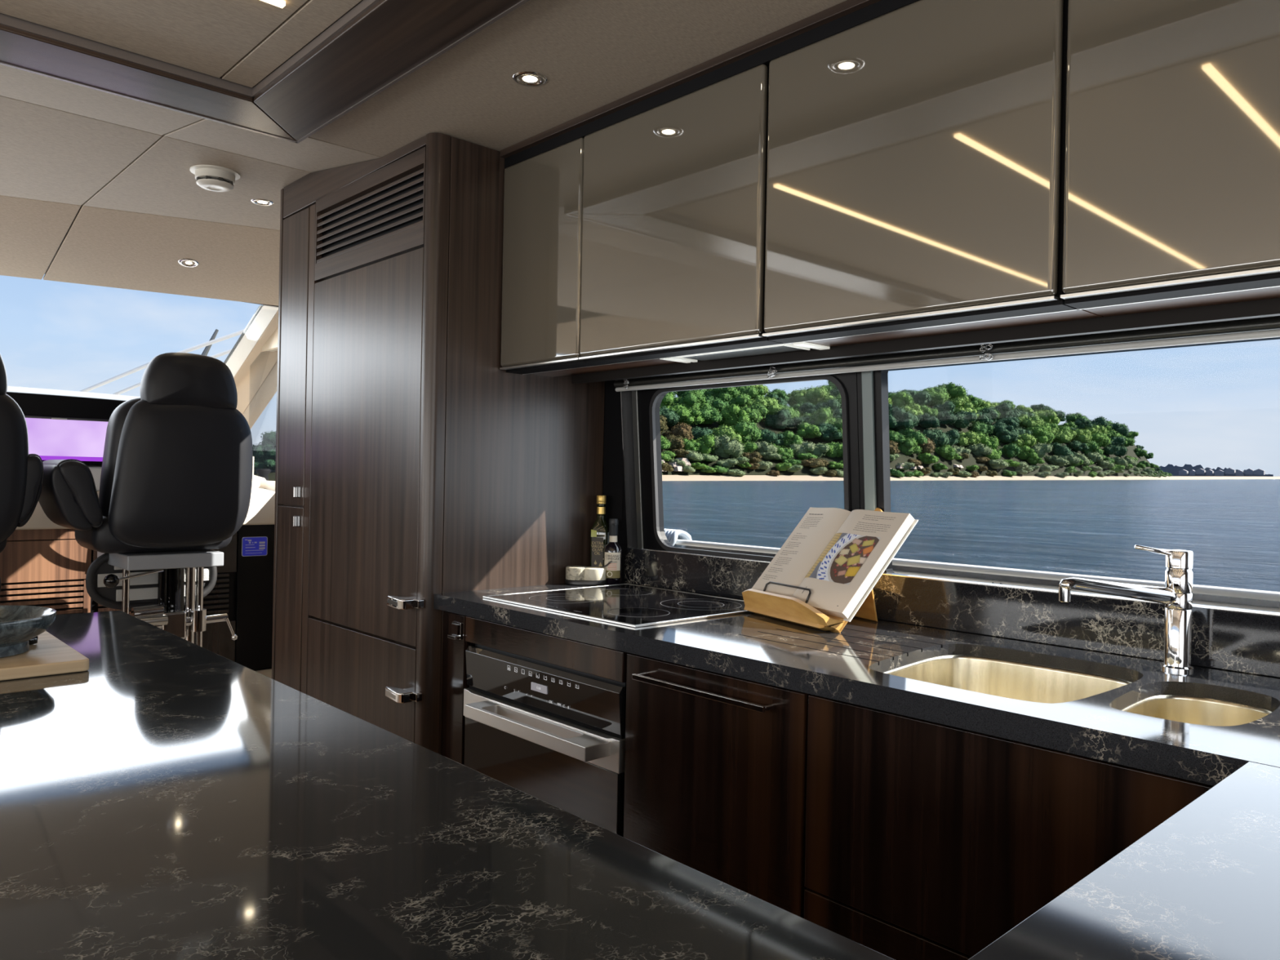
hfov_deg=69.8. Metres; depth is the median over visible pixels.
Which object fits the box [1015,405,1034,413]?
tree
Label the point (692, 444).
tree
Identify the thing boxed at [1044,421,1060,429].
tree
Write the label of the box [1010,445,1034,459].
tree
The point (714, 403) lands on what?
tree
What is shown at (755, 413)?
tree
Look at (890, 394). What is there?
tree
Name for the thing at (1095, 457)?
tree
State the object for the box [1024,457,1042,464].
bush
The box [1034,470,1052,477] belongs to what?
bush
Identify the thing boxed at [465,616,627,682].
drawer front
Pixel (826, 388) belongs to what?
tree
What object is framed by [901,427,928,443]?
tree
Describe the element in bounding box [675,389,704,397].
tree
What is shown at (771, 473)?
bush
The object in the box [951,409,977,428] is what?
tree
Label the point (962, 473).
bush
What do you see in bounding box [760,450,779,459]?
bush
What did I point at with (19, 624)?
bowl
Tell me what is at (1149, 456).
tree
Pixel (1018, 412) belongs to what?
tree
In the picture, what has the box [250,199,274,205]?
recessed light
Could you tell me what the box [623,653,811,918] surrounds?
base cabinet
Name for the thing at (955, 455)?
bush
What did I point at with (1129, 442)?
tree
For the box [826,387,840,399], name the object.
tree
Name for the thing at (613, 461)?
trim
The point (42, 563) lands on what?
console
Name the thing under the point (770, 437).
tree
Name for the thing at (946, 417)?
tree
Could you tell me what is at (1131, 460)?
tree
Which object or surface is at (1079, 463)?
bush
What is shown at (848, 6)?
trim
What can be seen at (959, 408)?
tree
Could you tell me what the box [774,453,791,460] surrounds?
bush
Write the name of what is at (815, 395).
tree
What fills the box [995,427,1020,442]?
tree
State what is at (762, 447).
tree
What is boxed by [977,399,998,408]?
tree
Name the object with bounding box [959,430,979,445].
tree
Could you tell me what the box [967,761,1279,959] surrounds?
countertop
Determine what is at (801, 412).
tree
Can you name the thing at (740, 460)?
bush
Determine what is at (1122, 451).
tree
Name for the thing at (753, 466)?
bush
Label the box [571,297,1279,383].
trim
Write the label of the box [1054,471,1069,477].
bush
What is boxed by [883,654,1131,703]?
sink
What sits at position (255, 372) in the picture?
trim
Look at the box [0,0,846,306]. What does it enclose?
ceiling
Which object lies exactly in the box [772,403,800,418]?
tree
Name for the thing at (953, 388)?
tree
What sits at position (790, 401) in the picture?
tree
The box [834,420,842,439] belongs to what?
tree
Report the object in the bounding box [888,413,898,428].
tree
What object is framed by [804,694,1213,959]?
base cabinet
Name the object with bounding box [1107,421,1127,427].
tree
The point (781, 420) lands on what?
tree
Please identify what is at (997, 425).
tree
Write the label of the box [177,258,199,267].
recessed light
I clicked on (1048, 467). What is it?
bush
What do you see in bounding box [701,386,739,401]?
tree
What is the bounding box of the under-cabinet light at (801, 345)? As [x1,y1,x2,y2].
[659,342,830,363]
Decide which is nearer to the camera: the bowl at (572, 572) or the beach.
the bowl at (572, 572)
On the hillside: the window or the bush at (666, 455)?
the bush at (666, 455)
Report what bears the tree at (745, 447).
on the hillside
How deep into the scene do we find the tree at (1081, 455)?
599.42 m
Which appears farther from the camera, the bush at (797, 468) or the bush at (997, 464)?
the bush at (997, 464)
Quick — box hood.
[6,386,140,422]
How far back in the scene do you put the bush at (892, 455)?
465.23 m
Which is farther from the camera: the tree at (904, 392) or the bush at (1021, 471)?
the tree at (904, 392)
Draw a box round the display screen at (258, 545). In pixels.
[241,536,267,556]
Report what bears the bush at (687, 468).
on the hillside
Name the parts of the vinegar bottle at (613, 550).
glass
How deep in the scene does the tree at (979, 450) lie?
533.26 m
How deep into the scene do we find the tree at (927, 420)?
525.12 m
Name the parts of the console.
slat frame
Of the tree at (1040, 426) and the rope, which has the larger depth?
the tree at (1040, 426)
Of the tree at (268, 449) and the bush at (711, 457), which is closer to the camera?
the tree at (268, 449)
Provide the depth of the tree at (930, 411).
539.02 m
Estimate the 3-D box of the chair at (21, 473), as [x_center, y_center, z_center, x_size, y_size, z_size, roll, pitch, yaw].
[-2.626,0.221,3.388,0.637,1.516,0.571,1,0,-43]
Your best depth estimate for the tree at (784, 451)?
435.66 m
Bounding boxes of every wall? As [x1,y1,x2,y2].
[252,304,278,490]
[602,337,1279,678]
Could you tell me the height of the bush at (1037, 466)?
3.298 m
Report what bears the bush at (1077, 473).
on the hillside
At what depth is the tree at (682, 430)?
413.48 m
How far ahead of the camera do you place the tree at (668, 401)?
444.80 m
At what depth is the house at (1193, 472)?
1949.64 m
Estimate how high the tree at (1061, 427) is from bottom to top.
9.287 m
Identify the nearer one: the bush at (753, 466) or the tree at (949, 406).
the bush at (753, 466)
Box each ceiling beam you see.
[0,24,296,140]
[253,0,521,140]
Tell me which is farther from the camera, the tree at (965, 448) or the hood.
the tree at (965, 448)
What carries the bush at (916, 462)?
on the hillside
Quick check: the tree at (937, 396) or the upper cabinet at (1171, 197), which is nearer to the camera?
the upper cabinet at (1171, 197)
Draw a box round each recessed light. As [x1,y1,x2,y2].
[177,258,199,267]
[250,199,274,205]
[512,71,547,86]
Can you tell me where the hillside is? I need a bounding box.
[660,399,1156,475]
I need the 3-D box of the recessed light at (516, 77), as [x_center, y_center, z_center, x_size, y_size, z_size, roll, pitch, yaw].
[-0.260,-0.949,2.165,0.083,0.013,0.083,1,0,-43]
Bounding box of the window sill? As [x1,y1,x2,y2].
[673,538,1279,612]
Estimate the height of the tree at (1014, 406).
8.073 m
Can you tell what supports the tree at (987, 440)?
on the hillside
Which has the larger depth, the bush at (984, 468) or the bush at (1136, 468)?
the bush at (1136, 468)
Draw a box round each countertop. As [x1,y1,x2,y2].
[0,610,894,959]
[433,582,1279,786]
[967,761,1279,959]
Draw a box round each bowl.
[0,605,56,657]
[565,565,587,580]
[584,566,606,580]
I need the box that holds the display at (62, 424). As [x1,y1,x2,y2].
[6,386,140,464]
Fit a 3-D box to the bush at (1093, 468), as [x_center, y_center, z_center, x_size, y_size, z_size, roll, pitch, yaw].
[302.278,-7.961,609.741,9.085,3.796,8.476,1,0,25]
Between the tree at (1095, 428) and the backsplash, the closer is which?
the backsplash
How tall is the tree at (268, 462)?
6.655 m
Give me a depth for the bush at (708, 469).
400.27 m
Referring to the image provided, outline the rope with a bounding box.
[664,528,692,546]
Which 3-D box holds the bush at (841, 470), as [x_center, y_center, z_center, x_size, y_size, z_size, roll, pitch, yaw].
[95.916,-3.581,441.385,9.184,4.716,8.569,1,0,-44]
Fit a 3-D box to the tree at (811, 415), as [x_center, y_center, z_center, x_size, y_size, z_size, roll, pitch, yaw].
[92.471,-32.378,479.049,18.274,11.376,16.531,1,0,-14]
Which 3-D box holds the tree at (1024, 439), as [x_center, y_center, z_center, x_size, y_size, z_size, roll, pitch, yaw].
[239.561,-25.141,578.096,19.947,9.271,19.922,1,0,12]
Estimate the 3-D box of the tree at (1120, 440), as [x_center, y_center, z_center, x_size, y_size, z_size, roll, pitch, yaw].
[345.295,-29.088,671.666,19.166,9.933,20.014,1,0,33]
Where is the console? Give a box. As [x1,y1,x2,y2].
[0,464,275,671]
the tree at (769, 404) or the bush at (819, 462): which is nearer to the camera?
the bush at (819, 462)
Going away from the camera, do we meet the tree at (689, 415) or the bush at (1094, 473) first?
the tree at (689, 415)
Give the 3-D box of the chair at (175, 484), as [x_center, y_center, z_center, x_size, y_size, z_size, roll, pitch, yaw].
[-2.104,0.231,3.874,0.745,1.516,0.571,1,0,-43]
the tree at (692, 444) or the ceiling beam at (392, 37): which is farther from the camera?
the tree at (692, 444)
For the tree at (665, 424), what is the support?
on the hillside
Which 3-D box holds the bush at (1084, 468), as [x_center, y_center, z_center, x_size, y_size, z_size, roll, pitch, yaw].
[289.832,-7.706,599.802,7.753,3.373,7.014,1,0,39]
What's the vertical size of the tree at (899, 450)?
8.962 m
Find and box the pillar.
[857,368,896,573]
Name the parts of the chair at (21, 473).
backrest, armrest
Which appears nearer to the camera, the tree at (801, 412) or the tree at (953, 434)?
the tree at (801, 412)
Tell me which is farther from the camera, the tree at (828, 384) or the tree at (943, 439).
the tree at (828, 384)
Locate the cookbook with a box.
[751,506,918,622]
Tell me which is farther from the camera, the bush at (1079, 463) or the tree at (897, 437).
the bush at (1079, 463)
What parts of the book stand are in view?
leg, knob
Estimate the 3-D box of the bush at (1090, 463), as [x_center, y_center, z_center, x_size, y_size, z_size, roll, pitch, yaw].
[296.146,-11.423,607.932,9.403,3.881,10.510,1,0,-17]
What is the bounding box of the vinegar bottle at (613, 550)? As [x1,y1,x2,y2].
[604,518,622,585]
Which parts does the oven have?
handle, door glass, control panel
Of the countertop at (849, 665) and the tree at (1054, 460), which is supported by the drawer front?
the countertop at (849, 665)
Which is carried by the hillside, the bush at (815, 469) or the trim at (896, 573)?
the bush at (815, 469)
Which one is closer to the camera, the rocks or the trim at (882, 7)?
the trim at (882, 7)
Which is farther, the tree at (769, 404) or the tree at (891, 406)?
the tree at (891, 406)
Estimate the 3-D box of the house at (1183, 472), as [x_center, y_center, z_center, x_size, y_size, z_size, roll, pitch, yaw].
[1161.904,-16.709,1961.964,10.000,12.000,15.585,1,0,-43]
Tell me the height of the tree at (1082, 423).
9.204 m
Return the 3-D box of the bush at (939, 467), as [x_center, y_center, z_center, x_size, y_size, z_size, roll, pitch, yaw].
[161.125,-7.275,497.131,8.569,3.733,9.473,1,0,-34]
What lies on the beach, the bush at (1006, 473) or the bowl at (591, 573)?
the bush at (1006, 473)
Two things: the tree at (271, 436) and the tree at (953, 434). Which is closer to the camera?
the tree at (271, 436)
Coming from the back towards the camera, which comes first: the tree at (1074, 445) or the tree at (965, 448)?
the tree at (1074, 445)
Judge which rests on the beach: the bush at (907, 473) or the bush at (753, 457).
the bush at (907, 473)
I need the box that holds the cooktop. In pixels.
[482,583,750,627]
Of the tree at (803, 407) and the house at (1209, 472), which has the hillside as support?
the tree at (803, 407)
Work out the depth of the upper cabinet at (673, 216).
2.12 m
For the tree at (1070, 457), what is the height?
8.142 m
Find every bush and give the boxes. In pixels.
[661,450,675,461]
[661,462,674,471]
[670,448,690,457]
[671,457,684,466]
[680,448,706,461]
[681,463,693,472]
[692,462,706,469]
[700,452,719,462]
[702,466,719,472]
[713,457,738,467]
[716,465,728,472]
[724,467,743,476]
[726,454,752,465]
[738,452,764,462]
[738,462,751,467]
[745,462,761,469]
[756,459,773,469]
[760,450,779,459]
[768,469,782,476]
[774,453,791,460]
[774,462,793,471]
[781,458,800,465]
[786,462,803,471]
[793,453,815,460]
[800,459,812,466]
[807,465,829,474]
[809,457,832,467]
[822,469,843,476]
[830,461,843,468]
[832,468,843,476]
[889,451,900,461]
[889,468,905,476]
[894,460,914,470]
[901,471,915,476]
[907,458,925,466]
[911,470,923,476]
[918,453,937,464]
[918,466,932,474]
[929,471,942,477]
[933,463,945,470]
[937,471,953,477]
[942,453,958,460]
[946,467,959,475]
[955,451,972,459]
[955,469,969,477]
[964,464,982,471]
[967,471,982,477]
[975,455,992,462]
[977,465,989,471]
[986,457,1008,468]
[986,470,999,476]
[1003,470,1015,476]
[1004,459,1016,466]
[1012,460,1031,470]
[1016,468,1026,474]
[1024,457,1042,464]
[1024,466,1034,472]
[1030,464,1039,469]
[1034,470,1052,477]
[1040,462,1057,471]
[1054,458,1072,466]
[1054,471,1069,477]
[1063,466,1075,472]
[1071,458,1084,466]
[1073,469,1084,475]
[1080,466,1088,471]
[1084,461,1094,465]
[1088,471,1098,476]
[1089,465,1102,471]
[1096,459,1115,468]
[1097,471,1107,476]
[1104,468,1115,474]
[1109,464,1126,472]
[1121,463,1135,469]
[1133,466,1142,471]
[1133,470,1141,475]
[1140,470,1147,474]
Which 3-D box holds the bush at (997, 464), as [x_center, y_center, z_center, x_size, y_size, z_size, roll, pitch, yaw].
[208.337,-9.853,536.692,13.152,6.674,12.271,1,0,26]
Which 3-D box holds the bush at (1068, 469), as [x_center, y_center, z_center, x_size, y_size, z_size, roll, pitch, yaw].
[271.862,-6.687,582.482,9.155,4.377,8.282,1,0,2]
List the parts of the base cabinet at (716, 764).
handle arm, bar handle, handle arm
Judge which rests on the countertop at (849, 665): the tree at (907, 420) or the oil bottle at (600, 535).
the oil bottle at (600, 535)
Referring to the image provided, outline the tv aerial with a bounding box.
[200,328,218,355]
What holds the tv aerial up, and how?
attached to the floor
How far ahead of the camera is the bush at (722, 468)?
404.30 m
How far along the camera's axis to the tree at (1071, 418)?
673.12 m
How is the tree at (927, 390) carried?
on the hillside
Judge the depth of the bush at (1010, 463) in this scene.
541.79 m
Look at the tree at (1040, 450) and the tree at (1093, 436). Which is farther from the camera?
the tree at (1093, 436)
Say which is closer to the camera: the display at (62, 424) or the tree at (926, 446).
the display at (62, 424)
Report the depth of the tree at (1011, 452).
553.83 m
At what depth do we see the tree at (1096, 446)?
620.71 m
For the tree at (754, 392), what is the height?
11.049 m
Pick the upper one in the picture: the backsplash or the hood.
the hood
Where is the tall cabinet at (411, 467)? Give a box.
[271,132,604,754]
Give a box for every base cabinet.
[440,611,475,765]
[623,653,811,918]
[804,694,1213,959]
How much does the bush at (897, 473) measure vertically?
4.578 m
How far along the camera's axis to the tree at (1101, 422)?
680.55 m
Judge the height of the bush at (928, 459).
5.767 m
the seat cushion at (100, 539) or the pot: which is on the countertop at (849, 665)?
the pot
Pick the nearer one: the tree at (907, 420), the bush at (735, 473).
the bush at (735, 473)
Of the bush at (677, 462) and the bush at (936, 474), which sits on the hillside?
the bush at (677, 462)
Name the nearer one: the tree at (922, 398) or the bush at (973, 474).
the bush at (973, 474)
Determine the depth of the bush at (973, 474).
512.21 m
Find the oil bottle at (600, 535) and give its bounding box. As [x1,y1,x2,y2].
[590,495,609,566]
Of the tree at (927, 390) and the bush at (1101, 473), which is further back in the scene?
the bush at (1101, 473)
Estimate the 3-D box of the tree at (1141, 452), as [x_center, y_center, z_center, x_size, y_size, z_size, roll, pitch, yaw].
[385.876,-21.330,707.286,11.850,6.622,10.720,1,0,-25]
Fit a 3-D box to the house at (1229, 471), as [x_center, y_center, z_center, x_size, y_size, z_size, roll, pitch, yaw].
[1233.571,-18.613,1917.761,10.000,12.000,17.349,1,0,-43]
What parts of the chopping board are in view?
knife handle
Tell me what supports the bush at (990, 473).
on the hillside
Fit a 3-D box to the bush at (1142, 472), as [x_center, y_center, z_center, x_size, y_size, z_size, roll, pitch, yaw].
[361.816,-5.325,659.386,5.640,2.935,6.045,1,0,45]
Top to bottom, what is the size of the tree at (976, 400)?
8.642 m
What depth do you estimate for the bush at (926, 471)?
481.64 m
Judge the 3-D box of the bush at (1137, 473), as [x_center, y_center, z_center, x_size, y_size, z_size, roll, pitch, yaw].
[352.037,-5.203,651.095,6.147,2.978,5.735,1,0,43]
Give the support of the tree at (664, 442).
on the hillside
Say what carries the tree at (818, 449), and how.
on the hillside
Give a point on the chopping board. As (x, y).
(50, 655)
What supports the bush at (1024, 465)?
on the hillside
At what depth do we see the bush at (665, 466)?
382.92 m
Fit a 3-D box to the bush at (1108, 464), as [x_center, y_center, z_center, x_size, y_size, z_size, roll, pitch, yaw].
[315.494,-11.115,623.389,13.035,6.625,12.161,1,0,18]
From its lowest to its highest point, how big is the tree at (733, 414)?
11.376 m
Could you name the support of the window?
in the wall at (1273, 338)
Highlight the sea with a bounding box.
[662,479,1279,591]
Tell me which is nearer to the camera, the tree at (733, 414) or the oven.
the oven
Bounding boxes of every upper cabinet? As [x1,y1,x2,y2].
[499,137,630,377]
[578,63,785,368]
[762,0,1102,346]
[1060,0,1279,316]
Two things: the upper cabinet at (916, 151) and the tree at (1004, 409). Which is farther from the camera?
the tree at (1004, 409)
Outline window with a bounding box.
[620,372,860,561]
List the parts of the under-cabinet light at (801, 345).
glass plate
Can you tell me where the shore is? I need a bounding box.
[1158,463,1273,476]
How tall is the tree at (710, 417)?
9.063 m
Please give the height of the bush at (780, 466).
4.319 m
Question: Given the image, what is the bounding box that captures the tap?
[1057,544,1193,672]
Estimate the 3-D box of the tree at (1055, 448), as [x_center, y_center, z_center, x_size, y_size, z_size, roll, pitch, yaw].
[271.624,-18.890,594.028,19.129,11.278,18.318,1,0,30]
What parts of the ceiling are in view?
panel, panel, panel, panel, panel, panel, panel, panel, panel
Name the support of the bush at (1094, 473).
on the hillside
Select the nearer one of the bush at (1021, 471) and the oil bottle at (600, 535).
the oil bottle at (600, 535)
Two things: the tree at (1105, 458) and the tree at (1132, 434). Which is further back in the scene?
the tree at (1132, 434)
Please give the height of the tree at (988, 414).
12.661 m
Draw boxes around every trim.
[0,0,529,143]
[223,304,278,429]
[500,0,881,158]
[504,0,919,168]
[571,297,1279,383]
[603,380,626,582]
[896,573,1275,612]
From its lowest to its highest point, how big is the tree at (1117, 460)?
8.579 m
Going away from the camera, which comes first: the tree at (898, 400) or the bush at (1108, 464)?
the tree at (898, 400)
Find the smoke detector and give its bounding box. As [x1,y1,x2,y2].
[189,164,239,191]
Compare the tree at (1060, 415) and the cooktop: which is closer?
the cooktop
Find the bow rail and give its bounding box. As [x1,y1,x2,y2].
[80,328,244,395]
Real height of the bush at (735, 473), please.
4.047 m
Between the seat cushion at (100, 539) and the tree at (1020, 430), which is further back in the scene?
the tree at (1020, 430)
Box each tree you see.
[252,442,275,459]
[253,451,275,468]
[253,459,266,471]
[254,457,275,470]
[259,436,275,447]
[260,430,275,447]
[659,393,675,408]
[659,405,680,423]
[659,415,675,434]
[660,435,670,450]
[663,433,688,450]
[667,422,700,442]
[668,404,705,426]
[669,391,706,409]
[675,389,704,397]
[684,439,702,450]
[688,426,713,438]
[692,434,716,454]
[699,405,724,424]
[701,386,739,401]
[702,395,731,411]
[707,423,741,442]
[710,431,741,457]
[716,405,747,426]
[722,386,740,392]
[726,392,756,408]
[726,419,764,443]
[737,384,767,399]
[737,440,759,455]
[738,402,768,422]
[748,395,781,414]
[751,439,775,455]
[756,427,784,446]
[763,407,795,429]
[767,388,791,402]
[767,393,787,407]
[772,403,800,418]
[772,444,795,459]
[774,431,801,448]
[786,391,804,406]
[786,403,803,416]
[786,438,810,455]
[793,385,835,405]
[793,415,813,428]
[795,422,822,438]
[800,401,820,414]
[800,406,834,425]
[804,440,829,457]
[815,384,835,397]
[815,397,841,415]
[815,421,842,440]
[822,440,843,457]
[824,380,836,390]
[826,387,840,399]
[831,407,842,422]
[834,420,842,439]
[836,394,841,408]
[888,391,898,397]
[888,393,913,406]
[888,402,902,412]
[888,406,921,431]
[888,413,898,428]
[888,431,905,444]
[888,440,906,455]
[893,439,917,454]
[896,389,918,399]
[898,402,922,417]
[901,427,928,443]
[911,390,932,406]
[915,388,931,393]
[915,435,942,454]
[916,413,941,428]
[917,406,936,416]
[921,427,951,446]
[928,388,954,406]
[932,385,948,396]
[933,400,955,413]
[933,410,957,424]
[937,444,955,457]
[942,428,960,445]
[943,382,968,398]
[951,394,974,411]
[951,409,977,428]
[951,444,972,454]
[953,405,980,422]
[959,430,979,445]
[965,395,980,408]
[968,420,995,435]
[969,442,990,456]
[970,405,997,412]
[973,407,999,424]
[974,434,998,448]
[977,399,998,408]
[984,444,1001,459]
[988,400,1016,418]
[991,421,1017,435]
[995,415,1020,427]
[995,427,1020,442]
[997,400,1017,409]
[1000,444,1020,457]
[1010,432,1035,447]
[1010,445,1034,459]
[1012,408,1035,424]
[1013,426,1032,435]
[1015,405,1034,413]
[1018,413,1042,430]
[1026,440,1049,458]
[1028,422,1054,435]
[1030,404,1053,412]
[1031,428,1053,444]
[1034,408,1058,423]
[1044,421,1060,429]
[1046,441,1075,457]
[1046,453,1063,464]
[1050,408,1066,422]
[1050,427,1072,444]
[1057,453,1078,464]
[1058,425,1075,436]
[1059,412,1086,424]
[1059,422,1076,429]
[1066,440,1088,451]
[1070,427,1090,442]
[1073,417,1093,429]
[1073,450,1088,464]
[1081,439,1105,454]
[1083,450,1102,462]
[1084,424,1108,438]
[1087,431,1112,445]
[1088,415,1108,429]
[1101,456,1112,462]
[1102,444,1119,454]
[1105,429,1120,439]
[1106,435,1125,446]
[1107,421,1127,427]
[1107,422,1129,436]
[1111,454,1127,466]
[1114,444,1128,456]
[1120,435,1134,446]
[1123,430,1139,439]
[1123,455,1139,465]
[1133,448,1149,456]
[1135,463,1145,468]
[1136,444,1144,449]
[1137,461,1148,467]
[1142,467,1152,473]
[1144,453,1154,459]
[1148,463,1155,467]
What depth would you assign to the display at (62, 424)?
4.22 m
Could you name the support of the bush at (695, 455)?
on the hillside
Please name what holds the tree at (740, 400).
on the hillside
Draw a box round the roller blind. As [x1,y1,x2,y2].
[613,315,1279,391]
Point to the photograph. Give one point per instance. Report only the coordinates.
(836, 558)
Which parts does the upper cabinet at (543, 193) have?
door, rail, board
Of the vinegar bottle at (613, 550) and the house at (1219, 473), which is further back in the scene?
the house at (1219, 473)
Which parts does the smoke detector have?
plate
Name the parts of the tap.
spout, lever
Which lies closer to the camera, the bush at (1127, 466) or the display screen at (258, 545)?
the display screen at (258, 545)
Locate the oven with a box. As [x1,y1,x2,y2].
[463,644,626,836]
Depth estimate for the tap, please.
1.65 m
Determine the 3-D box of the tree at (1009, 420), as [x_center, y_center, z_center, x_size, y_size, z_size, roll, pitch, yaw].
[239.323,-37.707,597.805,16.947,9.523,19.698,1,0,-8]
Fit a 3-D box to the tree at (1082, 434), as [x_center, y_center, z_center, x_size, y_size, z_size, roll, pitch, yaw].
[300.906,-30.733,632.268,22.208,10.444,22.180,1,0,-33]
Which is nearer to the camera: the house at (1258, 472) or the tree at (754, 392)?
the tree at (754, 392)
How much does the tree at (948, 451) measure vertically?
8.299 m
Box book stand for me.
[742,507,882,632]
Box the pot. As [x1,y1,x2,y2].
[564,560,612,586]
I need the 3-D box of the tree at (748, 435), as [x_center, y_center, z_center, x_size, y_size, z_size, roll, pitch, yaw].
[49.058,-23.039,439.382,20.957,12.222,20.931,1,0,-6]
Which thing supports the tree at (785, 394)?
on the hillside
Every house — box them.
[1178,469,1188,475]
[1189,469,1196,475]
[1195,468,1205,474]
[1205,469,1213,475]
[1214,470,1225,475]
[1224,468,1235,474]
[1235,470,1244,475]
[1244,468,1253,474]
[1253,468,1265,475]
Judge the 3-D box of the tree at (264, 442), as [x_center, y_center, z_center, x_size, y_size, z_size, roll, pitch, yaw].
[-121.054,-11.852,306.518,11.471,6.655,13.333,1,0,-43]
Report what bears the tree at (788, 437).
on the hillside
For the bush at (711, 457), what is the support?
on the hillside
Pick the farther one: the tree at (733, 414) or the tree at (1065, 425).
the tree at (1065, 425)
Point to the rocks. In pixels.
(677, 468)
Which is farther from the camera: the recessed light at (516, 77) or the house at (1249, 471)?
the house at (1249, 471)
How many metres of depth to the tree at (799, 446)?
442.20 m
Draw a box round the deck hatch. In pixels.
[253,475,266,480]
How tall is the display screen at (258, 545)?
0.100 m
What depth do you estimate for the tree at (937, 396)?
564.89 m
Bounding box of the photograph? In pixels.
[804,533,880,584]
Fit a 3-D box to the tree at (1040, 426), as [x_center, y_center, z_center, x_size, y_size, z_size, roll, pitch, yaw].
[263.175,-32.625,603.562,18.636,10.113,18.659,1,0,-33]
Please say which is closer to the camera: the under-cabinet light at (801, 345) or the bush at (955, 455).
the under-cabinet light at (801, 345)
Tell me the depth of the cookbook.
2.14 m
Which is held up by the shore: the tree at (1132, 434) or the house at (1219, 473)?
the house at (1219, 473)
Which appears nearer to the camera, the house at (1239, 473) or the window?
the window
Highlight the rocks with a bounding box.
[661,457,963,471]
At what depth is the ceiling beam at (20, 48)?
2.16 m
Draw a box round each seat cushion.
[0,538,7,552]
[75,515,232,553]
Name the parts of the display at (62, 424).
screen glass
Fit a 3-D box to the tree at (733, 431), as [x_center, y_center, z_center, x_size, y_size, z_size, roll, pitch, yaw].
[39.421,-21.151,430.481,16.558,10.807,14.979,1,0,22]
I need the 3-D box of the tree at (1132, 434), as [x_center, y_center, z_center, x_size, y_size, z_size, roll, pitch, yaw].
[391.195,-35.870,732.072,13.614,7.316,13.631,1,0,20]
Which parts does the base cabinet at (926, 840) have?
drawer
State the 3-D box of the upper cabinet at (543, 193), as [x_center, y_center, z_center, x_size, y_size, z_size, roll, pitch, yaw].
[-0.208,-0.603,2.584,0.195,0.588,0.363,1,0,-43]
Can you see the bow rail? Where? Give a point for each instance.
(239, 332)
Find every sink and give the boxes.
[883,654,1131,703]
[1121,694,1272,726]
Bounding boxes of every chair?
[0,353,44,592]
[38,352,253,647]
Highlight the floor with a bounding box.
[255,668,271,678]
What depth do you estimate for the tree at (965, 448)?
519.89 m
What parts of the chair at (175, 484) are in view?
armrest, lever knob, chrome post, tilt lever, footrest plate, seat frame, backrest, chrome post, chrome post, lock lever, lever knob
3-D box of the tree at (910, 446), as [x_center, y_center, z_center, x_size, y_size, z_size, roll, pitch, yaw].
[140.570,-17.913,487.673,14.774,9.177,13.365,1,0,-1]
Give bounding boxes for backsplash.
[624,547,1279,677]
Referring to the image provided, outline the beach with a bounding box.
[662,475,1279,480]
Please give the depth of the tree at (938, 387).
587.11 m
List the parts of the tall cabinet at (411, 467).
door, door, latch plate, latch plate, crown panel, drawer, fridge door, louvre frame, handle, handle, handle, handle, corner post, panel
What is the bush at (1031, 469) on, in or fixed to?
on the hillside
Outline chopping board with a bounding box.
[0,631,88,680]
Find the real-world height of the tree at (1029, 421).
11.394 m
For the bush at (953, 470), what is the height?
3.851 m
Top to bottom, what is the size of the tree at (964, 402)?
11.518 m
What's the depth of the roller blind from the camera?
1.94 m
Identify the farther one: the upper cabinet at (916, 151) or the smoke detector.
the smoke detector
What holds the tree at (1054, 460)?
on the hillside
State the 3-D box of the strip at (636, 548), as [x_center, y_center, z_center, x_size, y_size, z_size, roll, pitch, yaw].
[1.339,0.243,1.409,0.030,0.002,4.028,1,0,-43]
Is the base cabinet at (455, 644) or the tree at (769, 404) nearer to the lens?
the base cabinet at (455, 644)
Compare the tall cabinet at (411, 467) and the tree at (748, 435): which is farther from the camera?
the tree at (748, 435)
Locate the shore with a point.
(1174, 470)
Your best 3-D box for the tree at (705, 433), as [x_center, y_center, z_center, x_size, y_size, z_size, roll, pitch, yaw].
[26.560,-21.003,425.868,14.864,7.930,15.522,1,0,38]
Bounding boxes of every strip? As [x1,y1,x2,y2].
[260,0,285,8]
[625,546,1279,615]
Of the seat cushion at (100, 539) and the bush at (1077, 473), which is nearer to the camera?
the seat cushion at (100, 539)
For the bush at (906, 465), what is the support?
on the hillside
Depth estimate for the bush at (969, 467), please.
516.22 m
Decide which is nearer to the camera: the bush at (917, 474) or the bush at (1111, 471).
the bush at (917, 474)

